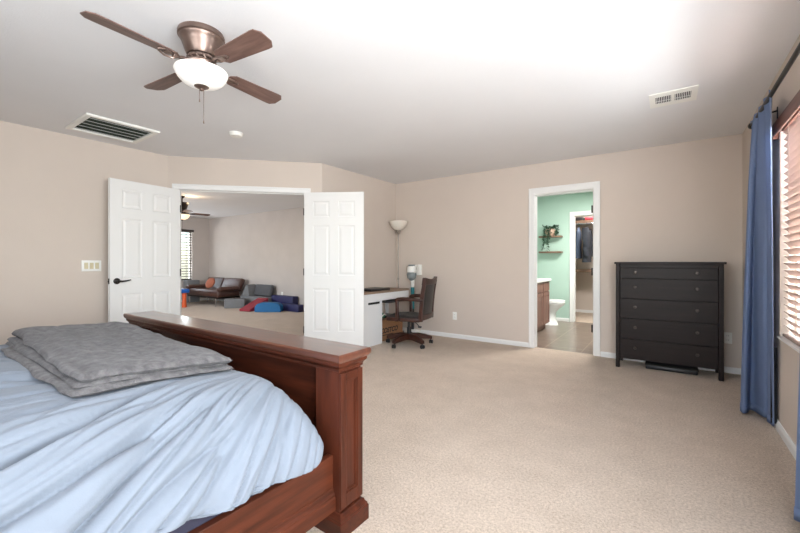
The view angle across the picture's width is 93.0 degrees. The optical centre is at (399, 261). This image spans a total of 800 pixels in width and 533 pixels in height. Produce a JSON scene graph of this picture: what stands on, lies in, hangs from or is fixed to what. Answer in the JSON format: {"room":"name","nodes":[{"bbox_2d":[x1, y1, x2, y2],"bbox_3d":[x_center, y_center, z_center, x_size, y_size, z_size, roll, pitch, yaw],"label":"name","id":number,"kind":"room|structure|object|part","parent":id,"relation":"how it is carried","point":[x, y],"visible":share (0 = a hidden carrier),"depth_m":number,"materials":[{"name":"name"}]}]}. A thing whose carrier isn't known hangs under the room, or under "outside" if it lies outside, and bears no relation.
{"room":"bedroom","nodes":[
{"label":"bedroom","id":0,"kind":"room"},
{"bbox_2d":[0,121,167,344],"bbox_3d":[-3.875,-0.079,3.297,0.120,2.440,3.407,0,0,35],"label":"wall","id":1,"kind":"structure","parent":0,"point":[54,185],"depth_m":3.79,"materials":[{"name":"paint"}]},
{"bbox_2d":[81,260,100,270],"bbox_3d":[-3.275,0.041,4.032,0.012,0.116,0.170,0,0,35],"label":"light switch","id":2,"kind":"object","parent":1,"relation":"attached to","point":[86,265],"visible":1,"depth_m":4.03,"materials":[{"name":"white plastic"}]},
{"bbox_2d":[181,217,208,299],"bbox_3d":[-7.362,-0.079,9.263,0.120,2.440,5.420,0,0,35],"label":"wall","id":3,"kind":"structure","parent":0,"point":[200,236],"depth_m":11.20,"materials":[{"name":"paint"}]},
{"bbox_2d":[181,233,190,280],"bbox_3d":[-6.469,-0.184,10.591,0.045,1.450,1.220,0,0,35],"label":"window","id":4,"kind":"structure","parent":3,"relation":"in","point":[189,233],"depth_m":11.04,"materials":[{"name":"white plastic"}]},
{"bbox_2d":[181,229,193,279],"bbox_3d":[-6.398,-0.202,10.540,0.105,1.454,1.280,0,0,35],"label":"window blind","id":5,"kind":"object","parent":4,"relation":"attached to","point":[184,230],"visible":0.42,"depth_m":10.93,"materials":[{"name":"grey"}]},
{"bbox_2d":[168,156,321,191],"bbox_3d":[-1.944,-0.079,4.885,1.852,2.440,0.120,0,0,-11],"label":"wall","id":6,"kind":"structure","parent":0,"point":[181,170],"depth_m":4.81,"materials":[{"name":"paint"}]},
{"bbox_2d":[108,178,180,322],"bbox_3d":[-2.885,0.122,4.327,0.138,2.015,0.775,0,0,27],"label":"door","id":7,"kind":"structure","parent":6,"relation":"in","point":[144,271],"depth_m":4.27,"materials":[{"name":"white paint"}]},
{"bbox_3d":[-2.971,0.204,4.067,0.052,0.066,0.154,0,0,27],"label":"handle","id":8,"kind":"part","parent":7,"relation":"part of","materials":[{"name":"black metal"}]},
{"bbox_2d":[172,184,310,314],"bbox_3d":[-1.994,0.090,4.875,1.655,2.102,0.154,0,0,-11],"label":"trim","id":9,"kind":"structure","parent":6,"relation":"attached to","point":[182,187],"depth_m":4.80,"materials":[{"name":"white paint"}]},
{"bbox_2d":[303,192,363,345],"bbox_3d":[-0.860,0.114,4.909,0.790,2.030,0.041,0,0,4],"label":"door","id":10,"kind":"structure","parent":6,"relation":"in","point":[333,270],"depth_m":4.89,"materials":[{"name":"white paint"}]},
{"bbox_2d":[209,207,303,304],"bbox_3d":[-2.718,-0.079,9.371,7.578,2.440,0.120,0,0,35],"label":"wall","id":11,"kind":"structure","parent":0,"point":[266,248],"depth_m":9.94,"materials":[{"name":"paint"}]},
{"bbox_2d":[322,163,395,313],"bbox_3d":[-0.595,-0.079,5.707,0.120,2.440,1.651,0,0,35],"label":"wall","id":12,"kind":"structure","parent":0,"point":[379,195],"depth_m":5.89,"materials":[{"name":"paint"}]},
{"bbox_2d":[0,0,799,218],"bbox_3d":[-1.947,-1.349,6.338,12.700,0.100,11.100,0,0,35],"label":"ceiling","id":13,"kind":"structure","parent":0,"point":[392,91],"depth_m":2.67,"materials":[{"name":"paint"}]},
{"bbox_2d":[65,113,159,143],"bbox_3d":[-2.794,-1.288,3.704,0.600,0.022,0.590,0,0,35],"label":"ceiling vent","id":14,"kind":"object","parent":13,"relation":"in","point":[89,123],"visible":1,"depth_m":3.68,"materials":[{"name":"white plastic"}]},
{"bbox_2d":[80,11,280,123],"bbox_3d":[-1.130,-1.044,2.163,0.826,0.510,0.826,0,0,-14],"label":"ceiling fan","id":15,"kind":"object","parent":13,"relation":"hanging from","point":[204,45],"visible":1,"depth_m":2.07,"materials":[{"name":"wood"}]},
{"bbox_3d":[-1.316,-1.114,1.857,0.125,0.032,0.385,0,0,31],"label":"blade","id":16,"kind":"part","parent":15,"relation":"part of","materials":[{"name":"brown wood"}]},
{"bbox_3d":[-1.436,-1.114,2.349,0.385,0.032,0.125,0,0,31],"label":"blade","id":17,"kind":"part","parent":15,"relation":"part of","materials":[{"name":"brown wood"}]},
{"bbox_3d":[-1.130,-1.040,2.163,0.278,0.092,0.278,0,0,35],"label":"lamp shade","id":18,"kind":"part","parent":15,"relation":"part of","materials":[{"name":"white"}]},
{"bbox_3d":[-1.117,-0.887,2.161,0.007,0.198,0.007,0,0,-32],"label":"pull chain","id":19,"kind":"part","parent":15,"relation":"part of","materials":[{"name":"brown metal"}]},
{"bbox_3d":[-0.825,-1.114,1.977,0.385,0.032,0.125,0,0,31],"label":"blade","id":20,"kind":"part","parent":15,"relation":"part of","materials":[{"name":"brown wood"}]},
{"bbox_3d":[-0.945,-1.114,2.469,0.125,0.032,0.385,0,0,31],"label":"blade","id":21,"kind":"part","parent":15,"relation":"part of","materials":[{"name":"brown wood"}]},
{"bbox_2d":[181,196,209,230],"bbox_3d":[-4.293,-0.950,7.471,0.785,0.697,0.785,0,0,0],"label":"ceiling fan","id":22,"kind":"object","parent":13,"relation":"hanging from","point":[185,213],"visible":0.6,"depth_m":7.44,"materials":[{"name":"black metal"}]},
{"bbox_3d":[-4.293,-0.882,7.471,0.278,0.102,0.278,0,0,35],"label":"lamp shade","id":23,"kind":"part","parent":22,"relation":"part of","materials":[{"name":"white glass"}]},
{"bbox_3d":[-4.050,-0.964,7.713,0.355,0.032,0.125,0,0,-45],"label":"blade","id":24,"kind":"part","parent":22,"relation":"part of","materials":[{"name":"brown wood"}]},
{"bbox_2d":[229,131,242,137],"bbox_3d":[-1.652,-1.278,3.824,0.132,0.042,0.132,0,0,35],"label":"smoke detector","id":25,"kind":"object","parent":13,"relation":"attached to","point":[235,134],"visible":1,"depth_m":3.79,"materials":[{"name":"white plastic"}]},
{"bbox_2d":[649,85,698,108],"bbox_3d":[2.148,-1.294,2.988,0.307,0.008,0.300,0,0,35],"label":"ceiling vent","id":26,"kind":"object","parent":13,"relation":"in","point":[686,94],"visible":1,"depth_m":2.97,"materials":[{"name":"white plastic"}]},
{"bbox_2d":[181,300,799,532],"bbox_3d":[-1.988,1.191,6.367,12.600,0.100,10.900,0,0,35],"label":"floor","id":27,"kind":"structure","parent":0,"point":[460,435],"depth_m":2.39,"materials":[{"name":"carpet"}]},
{"bbox_2d":[181,288,189,307],"bbox_3d":[-5.679,0.911,9.530,0.560,0.460,0.520,0,0,35],"label":"table","id":28,"kind":"object","parent":27,"relation":"on","point":[184,292],"visible":0.25,"depth_m":9.50,"materials":[{"name":"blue plastic"}]},
{"bbox_3d":[-5.423,0.961,9.545,0.110,0.360,0.110,0,0,35],"label":"leg","id":29,"kind":"part","parent":28,"relation":"part of","materials":[{"name":"orange plastic"}]},
{"bbox_2d":[183,280,199,301],"bbox_3d":[-5.965,0.831,10.865,0.250,0.620,0.350,0,0,35],"label":"cube","id":30,"kind":"object","parent":27,"relation":"on","point":[185,282],"visible":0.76,"depth_m":10.76,"materials":[{"name":"grey fabric"}]},
{"bbox_2d":[186,277,244,306],"bbox_3d":[-5.014,0.789,10.306,1.810,0.705,0.755,0,0,35],"label":"sofa","id":31,"kind":"object","parent":27,"relation":"on","point":[223,288],"visible":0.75,"depth_m":10.06,"materials":[{"name":"brown leather"}]},
{"bbox_3d":[-5.711,0.686,10.679,0.200,0.110,0.560,0,0,35],"label":"armrest","id":32,"kind":"part","parent":31,"relation":"part of","materials":[{"name":"brown leather"}]},
{"bbox_2d":[205,278,214,287],"bbox_3d":[-5.131,0.571,10.269,0.380,0.278,0.178,0,0,35],"label":"throw pillow","id":33,"kind":"object","parent":31,"relation":"on","point":[210,282],"visible":1,"depth_m":10.18,"materials":[{"name":"fabric"}]},
{"bbox_2d":[187,287,239,296],"bbox_3d":[-5.098,0.811,10.307,1.670,0.180,0.620,0,0,35],"label":"seat cushion","id":34,"kind":"object","parent":31,"relation":"on","point":[194,291],"depth_m":9.96,"materials":[{"name":"brown leather"}]},
{"bbox_3d":[-5.085,0.919,10.335,1.560,0.045,0.600,0,0,35],"label":"frame","id":35,"kind":"part","parent":31,"relation":"part of","materials":[{"name":"black metal"}]},
{"bbox_2d":[208,277,224,287],"bbox_3d":[-5.230,0.610,10.782,0.847,0.347,0.228,0,0,35],"label":"cushion","id":36,"kind":"object","parent":31,"relation":"on","point":[219,281],"depth_m":10.61,"materials":[{"name":"grey fabric"}]},
{"bbox_3d":[-4.413,0.686,9.761,0.200,0.110,0.560,0,0,35],"label":"armrest","id":37,"kind":"part","parent":31,"relation":"part of","materials":[{"name":"brown leather"}]},
{"bbox_2d":[221,278,244,290],"bbox_3d":[-4.532,0.610,10.288,0.847,0.347,0.228,0,0,35],"label":"cushion","id":38,"kind":"object","parent":31,"relation":"on","point":[225,282],"depth_m":10.19,"materials":[{"name":"brown leather"}]},
{"bbox_2d":[224,298,245,307],"bbox_3d":[-4.111,1.029,9.479,0.470,0.225,0.250,0,0,-12],"label":"foam block","id":39,"kind":"object","parent":27,"relation":"on","point":[229,302],"visible":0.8,"depth_m":9.36,"materials":[{"name":"grey fabric"}]},
{"bbox_2d":[123,311,370,532],"bbox_3d":[-1.712,0.481,1.372,2.204,1.320,2.363,0,0,35],"label":"bed","id":40,"kind":"object","parent":27,"relation":"on","point":[323,377],"visible":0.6,"depth_m":1.64,"materials":[{"name":"brown wood"}]},
{"bbox_2d":[168,495,252,532],"bbox_3d":[-1.710,0.900,1.369,1.998,0.233,1.940,0,0,35],"label":"box spring","id":41,"kind":"object","parent":40,"relation":"attached to","point":[189,525],"visible":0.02,"depth_m":1.16,"materials":[{"name":"blue fabric"}]},
{"bbox_3d":[-1.722,0.679,1.353,1.965,0.206,1.900,0,0,35],"label":"mattress","id":42,"kind":"object","parent":41,"relation":"on","visible":0},
{"bbox_2d":[0,344,323,532],"bbox_3d":[-1.699,0.617,1.377,2.154,0.398,1.938,0,0,35],"label":"duvet","id":43,"kind":"object","parent":42,"relation":"on","point":[159,456],"visible":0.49,"depth_m":1.13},
{"bbox_2d":[0,321,233,397],"bbox_3d":[-1.475,0.426,1.887,1.517,0.140,0.646,0,0,39],"label":"blanket","id":44,"kind":"object","parent":43,"relation":"on","point":[80,360],"visible":1,"depth_m":1.57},
{"bbox_3d":[-1.071,0.746,2.277,1.864,0.590,0.035,0,0,35],"label":"footboard panel","id":45,"kind":"part","parent":40,"relation":"part of","materials":[{"name":"brown wood"}]},
{"bbox_3d":[-1.088,0.439,2.254,2.180,0.040,0.178,0,0,35],"label":"footboard molding","id":46,"kind":"part","parent":40,"relation":"part of","materials":[{"name":"brown wood"}]},
{"bbox_3d":[-0.873,0.921,0.792,0.030,0.211,2.005,0,0,35],"label":"rail","id":47,"kind":"part","parent":40,"relation":"part of","materials":[{"name":"brown wood"}]},
{"bbox_3d":[-0.854,0.996,0.778,0.016,0.090,2.004,0,0,35],"label":"rail molding","id":48,"kind":"part","parent":40,"relation":"part of","materials":[{"name":"brown wood"}]},
{"bbox_3d":[-0.272,0.754,1.677,0.140,0.595,0.138,0,0,35],"label":"post","id":49,"kind":"part","parent":40,"relation":"part of","materials":[{"name":"brown wood"}]},
{"bbox_3d":[-0.269,1.094,1.675,0.191,0.095,0.178,0,0,35],"label":"post","id":50,"kind":"part","parent":40,"relation":"part of","materials":[{"name":"brown wood"}]},
{"bbox_3d":[-0.210,0.749,1.633,0.011,0.565,0.138,0,0,35],"label":"post frame","id":51,"kind":"part","parent":40,"relation":"part of","materials":[{"name":"brown wood"}]},
{"bbox_2d":[239,298,267,311],"bbox_3d":[-3.454,1.008,8.988,0.335,0.266,0.569,0,0,26],"label":"ramp","id":52,"kind":"object","parent":27,"relation":"on","point":[250,307],"visible":0.73,"depth_m":8.92,"materials":[{"name":"fabric"}]},
{"bbox_2d":[240,295,271,304],"bbox_3d":[-3.639,1.006,9.722,1.070,0.270,0.330,0,0,35],"label":"mattress","id":53,"kind":"object","parent":27,"relation":"on","point":[249,299],"visible":0.21,"depth_m":9.60,"materials":[{"name":"grey fabric"}]},
{"bbox_2d":[242,284,255,295],"bbox_3d":[-3.928,0.726,9.908,0.334,0.288,0.260,0,0,35],"label":"wedge","id":54,"kind":"object","parent":53,"relation":"on","point":[249,290],"visible":0.81,"depth_m":9.79,"materials":[{"name":"grey fabric"}]},
{"bbox_2d":[254,284,274,296],"bbox_3d":[-3.456,0.722,9.659,0.680,0.292,0.161,0,0,35],"label":"bolster","id":55,"kind":"object","parent":53,"relation":"on","point":[260,289],"visible":0.94,"depth_m":9.56,"materials":[{"name":"grey fabric"}]},
{"bbox_2d":[254,302,282,311],"bbox_3d":[-3.009,1.034,8.729,0.594,0.215,0.230,0,0,-1],"label":"bridge","id":56,"kind":"object","parent":27,"relation":"on","point":[264,306],"visible":1,"depth_m":8.62,"materials":[{"name":"fabric"}]},
{"bbox_2d":[272,295,297,303],"bbox_3d":[-2.805,0.981,9.230,0.800,0.320,0.170,0,0,35],"label":"step","id":57,"kind":"structure","parent":27,"relation":"on","point":[281,299],"depth_m":9.10,"materials":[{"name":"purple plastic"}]},
{"bbox_2d":[282,303,303,311],"bbox_3d":[-2.493,1.059,8.804,0.600,0.165,0.155,0,0,35],"label":"step","id":58,"kind":"structure","parent":27,"relation":"on","point":[291,307],"depth_m":8.71,"materials":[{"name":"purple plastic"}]},
{"bbox_2d":[364,287,408,346],"bbox_3d":[-0.346,0.775,5.554,0.432,0.733,1.076,0,0,35],"label":"desk","id":59,"kind":"object","parent":27,"relation":"on","point":[372,300],"visible":0.5,"depth_m":5.21,"materials":[{"name":"white laminate"}]},
{"bbox_2d":[364,287,389,291],"bbox_3d":[-0.388,0.393,5.468,0.290,0.028,0.440,0,0,35],"label":"laptop","id":60,"kind":"object","parent":59,"relation":"on","point":[370,289],"visible":0.77,"depth_m":5.42,"materials":[{"name":"black plastic"}]},
{"bbox_3d":[-0.388,0.383,5.468,0.290,0.008,0.440,0,0,35],"label":"lid","id":61,"kind":"part","parent":60,"relation":"part of","materials":[{"name":"black plastic"}]},
{"bbox_3d":[-0.208,0.841,6.080,0.040,0.600,0.040,0,0,35],"label":"leg","id":62,"kind":"part","parent":59,"relation":"part of","materials":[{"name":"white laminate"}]},
{"bbox_2d":[382,299,400,302],"bbox_3d":[-0.142,0.561,5.686,0.400,0.040,0.560,0,0,35],"label":"keyboard tray","id":63,"kind":"object","parent":59,"relation":"attached to","point":[390,300],"visible":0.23,"depth_m":5.43,"materials":[{"name":"black plastic"}]},
{"bbox_2d":[382,318,402,340],"bbox_3d":[-0.268,0.988,5.711,0.347,0.304,0.585,0,0,35],"label":"cardboard box","id":64,"kind":"object","parent":27,"relation":"on","point":[388,327],"visible":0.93,"depth_m":5.59,"materials":[{"name":"brown"}]},
{"bbox_2d":[389,220,407,331],"bbox_3d":[-0.027,0.241,6.144,0.300,1.800,0.300,0,0,35],"label":"floor lamp","id":65,"kind":"object","parent":27,"relation":"on","point":[398,225],"visible":0.73,"depth_m":6.08,"materials":[{"name":"silver metal"}]},
{"bbox_3d":[-0.027,-0.585,6.144,0.300,0.148,0.300,0,0,35],"label":"lamp shade","id":66,"kind":"part","parent":65,"relation":"part of","materials":[{"name":"white glass"}]},
{"bbox_2d":[386,276,436,348],"bbox_3d":[0.135,0.672,5.251,0.701,0.936,0.665,0,0,22],"label":"office chair","id":67,"kind":"object","parent":27,"relation":"on","point":[426,305],"visible":1,"depth_m":5.06,"materials":[{"name":"brown wood"}]},
{"bbox_3d":[-0.038,1.029,5.319,0.295,0.092,0.080,0,0,22],"label":"leg","id":68,"kind":"part","parent":67,"relation":"part of","materials":[{"name":"brown wood"}]},
{"bbox_3d":[0.011,1.029,5.116,0.080,0.092,0.295,0,0,40],"label":"leg","id":69,"kind":"part","parent":67,"relation":"part of","materials":[{"name":"brown wood"}]},
{"bbox_3d":[0.124,0.766,5.253,0.475,0.050,0.490,0,0,22],"label":"seat frame","id":70,"kind":"part","parent":67,"relation":"part of","materials":[{"name":"brown wood"}]},
{"bbox_3d":[0.112,0.723,5.257,0.460,0.066,0.464,0,0,22],"label":"seat","id":71,"kind":"part","parent":67,"relation":"part of","materials":[{"name":"black leather"}]},
{"bbox_3d":[0.115,0.625,4.974,0.386,0.328,0.060,0,0,20],"label":"armrest","id":72,"kind":"part","parent":67,"relation":"part of","materials":[{"name":"brown wood"}]},
{"bbox_3d":[0.313,0.625,5.457,0.386,0.328,0.060,0,0,24],"label":"armrest","id":73,"kind":"part","parent":67,"relation":"part of","materials":[{"name":"brown wood"}]},
{"bbox_3d":[0.219,1.029,5.101,0.080,0.092,0.295,0,0,-32],"label":"leg","id":74,"kind":"part","parent":67,"relation":"part of","materials":[{"name":"brown wood"}]},
{"bbox_3d":[0.298,1.029,5.294,0.295,0.092,0.080,0,0,-14],"label":"leg","id":75,"kind":"part","parent":67,"relation":"part of","materials":[{"name":"brown wood"}]},
{"bbox_3d":[0.295,0.516,4.931,0.103,0.529,0.040,0,0,22],"label":"post","id":76,"kind":"part","parent":67,"relation":"part of","materials":[{"name":"brown wood"}]},
{"bbox_3d":[0.368,0.734,5.152,0.076,0.064,0.500,0,0,22],"label":"rail","id":77,"kind":"part","parent":67,"relation":"part of","materials":[{"name":"brown wood"}]},
{"bbox_2d":[423,284,434,314],"bbox_3d":[0.395,0.501,5.141,0.085,0.441,0.430,0,0,22],"label":"cushion","id":78,"kind":"object","parent":67,"relation":"on","point":[429,293],"depth_m":5.07,"materials":[{"name":"black leather"}]},
{"bbox_3d":[0.416,0.252,5.133,0.092,0.096,0.500,0,0,22],"label":"rail","id":79,"kind":"part","parent":67,"relation":"part of","materials":[{"name":"brown wood"}]},
{"bbox_3d":[0.471,0.516,5.361,0.103,0.529,0.040,0,0,22],"label":"post","id":80,"kind":"part","parent":67,"relation":"part of","materials":[{"name":"brown wood"}]},
{"bbox_2d":[404,265,421,332],"bbox_3d":[0.205,0.590,6.039,0.249,1.097,0.183,0,0,35],"label":"stick vacuum","id":81,"kind":"object","parent":27,"relation":"on","point":[412,270],"visible":0.82,"depth_m":6.00,"materials":[{"name":"white plastic"}]},
{"bbox_3d":[0.210,0.118,6.031,0.197,0.124,0.147,0,0,13],"label":"motor","id":82,"kind":"part","parent":81,"relation":"part of","materials":[{"name":"white plastic"}]},
{"bbox_2d":[537,278,550,331],"bbox_3d":[1.965,0.666,6.217,0.686,0.950,1.220,0,0,35],"label":"vanity","id":83,"kind":"object","parent":27,"relation":"on","point":[542,283],"visible":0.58,"depth_m":6.20,"materials":[{"name":"brown wood"}]},
{"bbox_3d":[2.216,0.411,6.033,0.020,0.150,0.375,0,0,35],"label":"drawer","id":84,"kind":"part","parent":83,"relation":"part of","materials":[{"name":"brown wood"}]},
{"bbox_3d":[2.216,0.764,6.033,0.020,0.525,0.375,0,0,35],"label":"cabinet door","id":85,"kind":"part","parent":83,"relation":"part of","materials":[{"name":"brown wood"}]},
{"bbox_2d":[537,278,550,282],"bbox_3d":[1.965,0.258,6.217,0.686,0.134,1.220,0,0,35],"label":"countertop","id":86,"kind":"structure","parent":83,"relation":"on","point":[539,280],"depth_m":6.17,"materials":[{"name":"white"}]},
{"bbox_3d":[2.445,0.411,6.356,0.020,0.150,0.375,0,0,35],"label":"drawer","id":87,"kind":"part","parent":83,"relation":"part of","materials":[{"name":"brown wood"}]},
{"bbox_3d":[2.445,0.764,6.356,0.020,0.525,0.375,0,0,35],"label":"cabinet door","id":88,"kind":"part","parent":83,"relation":"part of","materials":[{"name":"brown wood"}]},
{"bbox_2d":[545,299,564,324],"bbox_3d":[2.629,0.754,7.033,0.816,0.775,0.440,0,0,35],"label":"toilet","id":89,"kind":"object","parent":27,"relation":"on","point":[554,304],"visible":0.27,"depth_m":6.83,"materials":[{"name":"white ceramic"}]},
{"bbox_3d":[2.750,0.698,6.948,0.515,0.026,0.376,0,0,35],"label":"lid","id":90,"kind":"part","parent":89,"relation":"part of","materials":[{"name":"white ceramic"}]},
{"bbox_2d":[614,262,726,381],"bbox_3d":[2.825,0.571,4.021,0.932,1.141,0.402,0,0,35],"label":"dresser","id":91,"kind":"object","parent":27,"relation":"on","point":[667,312],"visible":1,"depth_m":3.86,"materials":[{"name":"black wood"}]},
{"bbox_3d":[2.379,0.582,4.144,0.038,1.119,0.045,0,0,35],"label":"leg","id":92,"kind":"part","parent":91,"relation":"part of","materials":[{"name":"brown wood"}]},
{"bbox_3d":[2.729,0.119,3.891,0.820,0.109,0.020,0,0,35],"label":"drawer","id":93,"kind":"part","parent":91,"relation":"part of","materials":[{"name":"brown wood"}]},
{"bbox_3d":[2.729,0.285,3.891,0.820,0.211,0.020,0,0,35],"label":"drawer","id":94,"kind":"part","parent":91,"relation":"part of","materials":[{"name":"brown wood"}]},
{"bbox_3d":[2.729,0.499,3.891,0.820,0.205,0.020,0,0,35],"label":"drawer","id":95,"kind":"part","parent":91,"relation":"part of","materials":[{"name":"brown wood"}]},
{"bbox_3d":[2.729,0.714,3.891,0.820,0.213,0.020,0,0,35],"label":"drawer","id":96,"kind":"part","parent":91,"relation":"part of","materials":[{"name":"brown wood"}]},
{"bbox_3d":[2.729,0.932,3.891,0.820,0.212,0.020,0,0,35],"label":"drawer","id":97,"kind":"part","parent":91,"relation":"part of","materials":[{"name":"brown wood"}]},
{"bbox_3d":[3.085,0.582,3.645,0.038,1.119,0.045,0,0,35],"label":"leg","id":98,"kind":"part","parent":91,"relation":"part of","materials":[{"name":"brown wood"}]},
{"bbox_2d":[645,361,698,374],"bbox_3d":[2.869,1.113,4.021,0.454,0.053,0.234,0,0,35],"label":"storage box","id":99,"kind":"object","parent":27,"relation":"on","point":[649,365],"visible":0.72,"depth_m":3.94,"materials":[{"name":"black plastic"}]},
{"bbox_2d":[537,192,592,321],"bbox_3d":[3.907,-0.079,6.864,3.350,2.440,0.120,0,0,35],"label":"wall","id":100,"kind":"structure","parent":0,"point":[556,209],"depth_m":7.38,"materials":[{"name":"green paint"}]},
{"bbox_2d":[539,251,562,252],"bbox_3d":[2.932,-0.190,7.391,0.420,0.032,0.144,0,0,35],"label":"wall shelf","id":101,"kind":"object","parent":100,"relation":"attached to","point":[539,251],"visible":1,"depth_m":7.32,"materials":[{"name":"brown wood"}]},
{"bbox_2d":[539,235,562,237],"bbox_3d":[2.932,-0.490,7.391,0.420,0.032,0.144,0,0,35],"label":"wall shelf","id":102,"kind":"object","parent":100,"relation":"attached to","point":[557,236],"visible":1,"depth_m":7.36,"materials":[{"name":"brown wood"}]},
{"bbox_2d":[541,225,559,250],"bbox_3d":[2.911,-0.468,7.350,0.336,0.538,0.274,0,0,35],"label":"potted plant","id":103,"kind":"object","parent":102,"relation":"on","point":[548,231],"visible":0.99,"depth_m":7.32,"materials":[{"name":"green plant"}]},
{"bbox_3d":[2.924,-0.574,7.388,0.196,0.135,0.196,0,0,35],"label":"pot","id":104,"kind":"part","parent":103,"relation":"part of","materials":[{"name":"ceramic"}]},
{"bbox_2d":[556,317,568,321],"bbox_3d":[3.917,1.110,6.775,3.230,0.062,0.014,0,0,35],"label":"baseboard","id":105,"kind":"structure","parent":100,"relation":"attached to","point":[557,318],"depth_m":7.32,"materials":[{"name":"white paint"}]},
{"bbox_2d":[570,211,592,321],"bbox_3d":[3.655,0.094,7.042,0.917,2.095,0.154,0,0,35],"label":"trim","id":106,"kind":"structure","parent":100,"relation":"attached to","point":[573,215],"depth_m":7.23,"materials":[{"name":"white paint"}]},
{"bbox_2d":[396,134,741,367],"bbox_3d":[1.783,-0.079,5.110,4.453,2.440,0.120,0,0,35],"label":"wall","id":107,"kind":"structure","parent":0,"point":[677,202],"depth_m":4.78,"materials":[{"name":"paint"}]},
{"bbox_2d":[453,312,456,319],"bbox_3d":[0.823,0.811,5.710,0.070,0.116,0.008,0,0,35],"label":"wall outlet","id":108,"kind":"object","parent":107,"relation":"attached to","point":[454,313],"visible":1,"depth_m":5.70,"materials":[{"name":"white plastic"}]},
{"bbox_2d":[529,181,599,356],"bbox_3d":[2.106,0.083,4.881,0.849,2.117,0.154,0,0,35],"label":"trim","id":109,"kind":"structure","parent":107,"relation":"attached to","point":[588,186],"depth_m":4.83,"materials":[{"name":"white paint"}]},
{"bbox_2d":[403,327,740,374],"bbox_3d":[1.695,1.110,5.090,4.333,0.062,0.014,0,0,35],"label":"baseboard","id":110,"kind":"structure","parent":107,"relation":"attached to","point":[732,370],"depth_m":5.25,"materials":[{"name":"white paint"}]},
{"bbox_2d":[724,332,731,343],"bbox_3d":[3.372,0.781,3.906,0.070,0.116,0.008,0,0,35],"label":"wall outlet","id":111,"kind":"object","parent":107,"relation":"attached to","point":[727,335],"visible":0.8,"depth_m":3.90,"materials":[{"name":"white plastic"}]},
{"bbox_2d":[576,216,592,309],"bbox_3d":[4.402,-0.079,8.474,1.940,2.440,0.120,0,0,35],"label":"wall","id":112,"kind":"structure","parent":0,"point":[584,280],"depth_m":8.57,"materials":[{"name":"paint"}]},
{"bbox_2d":[576,269,590,271],"bbox_3d":[4.173,0.186,8.150,1.696,0.060,0.668,0,0,35],"label":"closet shelf","id":113,"kind":"object","parent":112,"relation":"attached to","point":[577,270],"visible":0.02,"depth_m":7.97,"materials":[{"name":"brown wood"}]},
{"bbox_2d":[576,309,592,312],"bbox_3d":[4.364,1.110,8.419,1.700,0.062,0.014,0,0,35],"label":"baseboard","id":114,"kind":"structure","parent":112,"relation":"attached to","point":[577,310],"depth_m":8.56,"materials":[{"name":"white paint"}]},
{"bbox_2d":[576,220,592,224],"bbox_3d":[4.173,-0.844,8.150,1.696,0.060,0.668,0,0,35],"label":"closet shelf","id":115,"kind":"object","parent":112,"relation":"attached to","point":[580,221],"visible":0.14,"depth_m":7.96,"materials":[{"name":"brown wood"}]},
{"bbox_2d":[742,35,799,445],"bbox_3d":[1.671,-0.079,1.201,0.120,2.440,6.391,0,0,35],"label":"wall","id":116,"kind":"structure","parent":0,"point":[787,357],"depth_m":2.55,"materials":[{"name":"paint"}]},
{"bbox_2d":[748,42,799,128],"bbox_3d":[2.069,-1.024,1.966,0.114,0.084,2.292,0,0,35],"label":"curtain rod","id":117,"kind":"object","parent":116,"relation":"attached to","point":[796,52],"visible":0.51,"depth_m":2.15,"materials":[{"name":"black metal"}]},
{"bbox_2d":[740,90,776,425],"bbox_3d":[2.525,0.026,2.661,0.151,2.187,0.780,0,0,32],"label":"curtain","id":118,"kind":"object","parent":117,"relation":"hanging from","point":[759,353],"visible":0.98,"depth_m":2.73,"materials":[{"name":"blue fabric"}]},
{"bbox_2d":[794,358,799,521],"bbox_3d":[1.620,0.017,1.425,0.114,2.204,0.700,0,0,35],"label":"curtain","id":119,"kind":"object","parent":117,"relation":"hanging from","point":[797,482],"visible":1,"depth_m":1.63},
{"bbox_2d":[774,419,796,459],"bbox_3d":[1.617,1.110,1.239,0.014,0.062,6.391,0,0,35],"label":"baseboard","id":120,"kind":"structure","parent":116,"relation":"attached to","point":[791,446],"depth_m":2.37,"materials":[{"name":"white paint"}]},
{"bbox_2d":[772,90,799,346],"bbox_3d":[2.119,-0.212,1.919,0.105,1.414,1.600,0,0,35],"label":"window blind","id":121,"kind":"object","parent":116,"relation":"attached to","point":[792,128],"visible":0.94,"depth_m":2.39,"materials":[{"name":"plastic"}]},
{"bbox_3d":[2.136,-0.895,1.907,0.047,0.042,1.532,0,0,35],"label":"head rail","id":122,"kind":"part","parent":121,"relation":"part of","materials":[{"name":"brown wood"}]},
{"bbox_3d":[2.139,0.486,1.905,0.046,0.018,1.528,0,0,35],"label":"rail","id":123,"kind":"part","parent":121,"relation":"part of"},
{"bbox_2d":[777,336,799,352],"bbox_3d":[2.135,0.504,1.907,0.090,0.014,1.536,0,0,35],"label":"trim","id":124,"kind":"structure","parent":116,"relation":"attached to","point":[788,342],"depth_m":2.32,"materials":[{"name":"white paint"}]},
{"bbox_2d":[796,247,799,338],"bbox_3d":[2.190,-0.189,1.869,0.045,1.400,1.540,0,0,35],"label":"window","id":125,"kind":"structure","parent":116,"relation":"in","point":[797,292],"depth_m":2.48,"materials":[{"name":"white glass"}]},
{"bbox_3d":[3.917,-0.794,7.788,1.692,0.031,0.032,0,0,35],"label":"closet rod","id":126,"kind":"object","parent":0,"visible":0},
{"bbox_2d":[576,223,581,257],"bbox_3d":[3.730,-0.446,7.919,0.096,0.744,0.438,0,0,35],"label":"garment","id":127,"kind":"object","parent":126,"relation":"hanging from","point":[578,232],"visible":0.88,"depth_m":7.80,"materials":[{"name":"blue fabric"}]},
{"bbox_2d":[582,226,592,261],"bbox_3d":[3.859,-0.406,7.829,0.173,0.824,0.635,0,0,35],"label":"garment","id":128,"kind":"object","parent":126,"relation":"hanging from","point":[587,235],"visible":1,"depth_m":7.63,"materials":[{"name":"black fabric"}]}
]}

